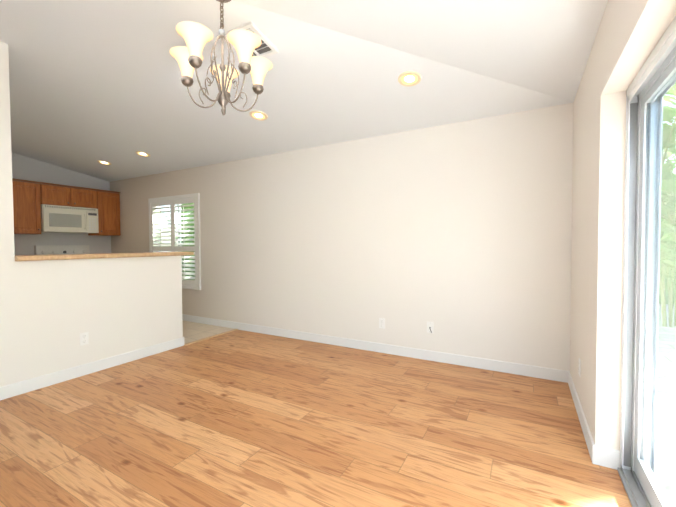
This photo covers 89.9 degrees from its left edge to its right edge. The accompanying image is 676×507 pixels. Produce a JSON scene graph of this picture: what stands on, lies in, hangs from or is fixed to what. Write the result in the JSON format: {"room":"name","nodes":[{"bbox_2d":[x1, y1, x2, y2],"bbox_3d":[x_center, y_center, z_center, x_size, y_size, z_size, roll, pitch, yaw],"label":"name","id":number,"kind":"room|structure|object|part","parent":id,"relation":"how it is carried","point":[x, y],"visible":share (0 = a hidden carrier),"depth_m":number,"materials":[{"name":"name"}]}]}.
{"room":"empty dining room","nodes":[
{"label":"empty dining room","id":0,"kind":"room"},
{"bbox_2d":[0,41,18,386],"bbox_3d":[-4.118,-0.281,3.501,3.300,2.867,0.130,1,2,29],"label":"wall","id":1,"kind":"structure","parent":0,"point":[8,350],"depth_m":2.72,"materials":[{"name":"white paint"}]},
{"bbox_2d":[0,386,3,399],"bbox_3d":[-4.140,1.102,3.472,3.314,0.105,0.014,1,2,29],"label":"baseboard","id":2,"kind":"structure","parent":1,"relation":"attached to","point":[1,388],"depth_m":2.70,"materials":[{"name":"white wood"}]},
{"bbox_2d":[12,152,110,254],"bbox_3d":[-5.957,-0.332,3.742,0.150,2.973,6.650,1,2,29],"label":"wall","id":3,"kind":"structure","parent":0,"point":[26,168],"depth_m":5.69,"materials":[{"name":"white paint"}]},
{"bbox_2d":[12,178,43,233],"bbox_3d":[-4.898,-0.702,5.126,0.347,0.808,0.518,1,2,29],"label":"upper cabinet","id":4,"kind":"object","parent":3,"relation":"attached to","point":[30,198],"depth_m":5.13,"materials":[{"name":"brown wood"}]},
{"bbox_2d":[44,182,99,209],"bbox_3d":[-4.581,-0.954,5.694,0.347,0.338,0.784,1,2,29],"label":"upper cabinet","id":5,"kind":"object","parent":3,"relation":"attached to","point":[54,194],"depth_m":5.62,"materials":[{"name":"brown wood"}]},
{"bbox_2d":[41,204,98,232],"bbox_3d":[-4.545,-0.565,5.686,0.426,0.427,0.784,1,2,29],"label":"microwave","id":6,"kind":"object","parent":5,"relation":"attached to","point":[61,219],"visible":1,"depth_m":5.56,"materials":[{"name":"white"}]},
{"bbox_2d":[88,190,120,235],"bbox_3d":[-4.294,-0.734,6.216,0.347,0.808,0.383,1,2,29],"label":"upper cabinet","id":7,"kind":"object","parent":3,"relation":"attached to","point":[109,212],"depth_m":6.14,"materials":[{"name":"brown wood"}]},
{"bbox_2d":[15,256,182,381],"bbox_3d":[-2.321,0.595,3.480,0.120,1.100,1.530,1,2,29],"label":"wall","id":8,"kind":"structure","parent":0,"point":[114,306],"depth_m":3.26,"materials":[{"name":"white paint"}]},
{"bbox_2d":[80,332,88,345],"bbox_3d":[-2.402,0.808,3.205,0.008,0.116,0.070,1,2,29],"label":"outlet","id":9,"kind":"object","parent":8,"relation":"attached to","point":[84,338],"visible":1,"depth_m":3.20,"materials":[{"name":"white plastic"}]},
{"bbox_2d":[4,337,183,398],"bbox_3d":[-2.283,1.094,3.419,0.014,0.105,1.654,1,2,29],"label":"baseboard","id":10,"kind":"structure","parent":8,"relation":"attached to","point":[25,386],"depth_m":3.20,"materials":[{"name":"white wood"}]},
{"bbox_2d":[15,252,193,260],"bbox_3d":[-2.348,0.019,3.559,0.345,0.043,1.668,1,2,29],"label":"countertop","id":11,"kind":"structure","parent":8,"relation":"on","point":[72,256],"depth_m":3.24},
{"bbox_2d":[182,320,232,343],"bbox_3d":[-3.496,1.116,4.662,3.288,0.006,2.430,1,2,29],"label":"floor","id":12,"kind":"structure","parent":0,"point":[193,331],"depth_m":4.84,"materials":[{"name":"beige tile"}]},
{"bbox_2d":[34,245,89,254],"bbox_3d":[-4.405,0.481,5.639,0.732,1.232,0.766,1,2,29],"label":"range","id":13,"kind":"object","parent":12,"relation":"on","point":[59,249],"visible":0.04,"depth_m":5.73,"materials":[{"name":"white metal"}]},
{"bbox_2d":[0,0,607,181],"bbox_3d":[-2.662,-1.656,1.875,7.800,0.810,6.750,1,2,29],"label":"ceiling","id":14,"kind":"structure","parent":0,"point":[91,82],"depth_m":2.80,"materials":[{"name":"white paint"}]},
{"bbox_2d":[97,160,110,164],"bbox_3d":[-3.709,-1.441,5.373,0.188,0.040,0.186,1,2,29],"label":"recessed light","id":15,"kind":"object","parent":14,"relation":"in","point":[103,162],"visible":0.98,"depth_m":5.36,"materials":[{"name":"beige"}]},
{"bbox_2d":[136,151,149,156],"bbox_3d":[-2.808,-1.431,4.874,0.188,0.040,0.186,1,2,29],"label":"recessed light","id":16,"kind":"object","parent":14,"relation":"in","point":[143,154],"visible":0.96,"depth_m":4.86,"materials":[{"name":"beige"}]},
{"bbox_2d":[170,0,272,114],"bbox_3d":[-0.708,-1.222,2.066,0.616,0.745,0.612,1,2,29],"label":"pendant chandelier","id":17,"kind":"object","parent":14,"relation":"hanging from","point":[197,37],"visible":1,"depth_m":2.03,"materials":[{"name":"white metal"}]},
{"bbox_2d":[223,21,278,57],"bbox_3d":[-0.650,-1.544,2.494,0.300,0.069,0.299,1,2,29],"label":"ceiling vent","id":18,"kind":"object","parent":14,"relation":"in","point":[266,48],"visible":0.4,"depth_m":2.48,"materials":[{"name":"white metal"}]},
{"bbox_2d":[249,110,267,120],"bbox_3d":[-0.829,-1.440,3.535,0.188,0.040,0.186,1,2,29],"label":"recessed light","id":19,"kind":"object","parent":14,"relation":"in","point":[256,114],"visible":1,"depth_m":3.53,"materials":[{"name":"beige"}]},
{"bbox_2d":[398,71,420,85],"bbox_3d":[0.584,-1.424,2.763,0.188,0.040,0.186,1,2,29],"label":"recessed light","id":20,"kind":"object","parent":14,"relation":"in","point":[410,78],"visible":1,"depth_m":2.75,"materials":[{"name":"beige"}]},
{"bbox_2d":[0,330,631,506],"bbox_3d":[-2.665,1.248,1.963,7.660,0.120,6.650,1,2,29],"label":"floor","id":21,"kind":"structure","parent":0,"point":[239,418],"depth_m":2.18,"materials":[{"name":"brown wood"}]},
{"bbox_2d":[184,329,237,345],"bbox_3d":[-1.677,1.109,4.528,0.060,0.011,0.900,1,2,29],"label":"transition strip","id":22,"kind":"object","parent":21,"relation":"on","point":[195,341],"visible":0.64,"depth_m":4.46,"materials":[{"name":"brown wood"}]},
{"bbox_2d":[110,103,572,370],"bbox_3d":[-1.078,-0.116,4.760,7.700,2.440,0.150,1,2,29],"label":"wall","id":23,"kind":"structure","parent":0,"point":[459,234],"depth_m":3.69,"materials":[{"name":"beige paint"}]},
{"bbox_2d":[148,193,200,289],"bbox_3d":[-2.672,-0.191,5.606,1.270,1.500,0.172,1,2,29],"label":"window shutters","id":24,"kind":"object","parent":23,"relation":"attached to","point":[155,223],"visible":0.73,"depth_m":5.46,"materials":[{"name":"white wood"}]},
{"bbox_2d":[182,314,563,381],"bbox_3d":[-1.157,1.053,4.742,7.300,0.105,0.018,1,2,29],"label":"baseboard","id":25,"kind":"structure","parent":23,"relation":"attached to","point":[475,362],"depth_m":3.71,"materials":[{"name":"white wood"}]},
{"bbox_2d":[379,318,384,328],"bbox_3d":[0.497,0.788,3.822,0.070,0.116,0.008,1,2,29],"label":"electrical outlet","id":26,"kind":"object","parent":23,"relation":"attached to","point":[381,322],"visible":1,"depth_m":3.82,"materials":[{"name":"white plastic"}]},
{"bbox_2d":[427,322,433,332],"bbox_3d":[0.962,0.778,3.548,0.070,0.116,0.037,1,2,29],"label":"outlet","id":27,"kind":"object","parent":23,"relation":"attached to","point":[430,327],"visible":1,"depth_m":3.56,"materials":[{"name":"white plastic"}]},
{"bbox_2d":[570,0,675,450],"bbox_3d":[0.567,0.004,0.047,0.250,2.440,6.500,1,2,29],"label":"wall","id":28,"kind":"structure","parent":0,"point":[629,34],"depth_m":1.85,"materials":[{"name":"white paint"}]},
{"bbox_2d":[578,358,580,376],"bbox_3d":[1.729,0.815,2.424,0.008,0.116,0.070,1,2,29],"label":"electrical outlet","id":29,"kind":"object","parent":28,"relation":"attached to","point":[579,371],"visible":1,"depth_m":2.41,"materials":[{"name":"white plastic"}]},
{"bbox_2d":[564,370,603,465],"bbox_3d":[1.731,1.102,2.418,0.034,0.105,1.244,1,2,29],"label":"baseboard","id":30,"kind":"structure","parent":28,"relation":"attached to","point":[596,452],"depth_m":2.10,"materials":[{"name":"white wood"}]},
{"bbox_2d":[617,16,675,506],"bbox_3d":[0.607,0.209,0.031,0.147,2.030,4.000,1,2,29],"label":"door frame","id":31,"kind":"structure","parent":28,"relation":"attached to","point":[651,84],"depth_m":1.70,"materials":[{"name":"silver metal"}]},
{"bbox_3d":[1.375,0.173,1.411,0.040,1.949,0.809,1,2,29],"label":"sliding door panel","id":32,"kind":"part","parent":31,"relation":"part of","materials":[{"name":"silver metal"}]},
{"label":"outside","id":33,"kind":"structure","parent":0,"visible":0},
{"bbox_2d":[655,304,675,506],"bbox_3d":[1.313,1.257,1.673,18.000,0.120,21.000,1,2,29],"label":"ground","id":34,"kind":"structure","parent":33,"point":[667,385],"depth_m":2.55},
{"bbox_2d":[161,203,194,279],"bbox_3d":[-1.700,-0.938,7.053,5.085,4.137,1.736,1,2,29],"label":"garden","id":35,"kind":"object","parent":34,"relation":"on","point":[187,237],"depth_m":7.50,"materials":[{"name":"green plant"}]},
{"bbox_2d":[659,141,675,326],"bbox_3d":[4.748,-0.377,5.189,2.758,2.927,2.556,1,2,29],"label":"garden","id":36,"kind":"object","parent":34,"relation":"on","point":[669,305],"depth_m":5.04,"materials":[{"name":"green plant"}]},
{"bbox_2d":[659,204,675,304],"bbox_3d":[6.651,-0.385,7.232,3.985,3.065,1.576,1,2,29],"label":"garden","id":37,"kind":"object","parent":34,"relation":"on","point":[669,242],"depth_m":6.81,"materials":[{"name":"green plant"}]},
{"bbox_2d":[660,85,675,281],"bbox_3d":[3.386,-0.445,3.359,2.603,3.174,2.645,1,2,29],"label":"garden","id":38,"kind":"object","parent":34,"relation":"on","point":[669,176],"depth_m":3.15,"materials":[{"name":"green plant"}]}
]}

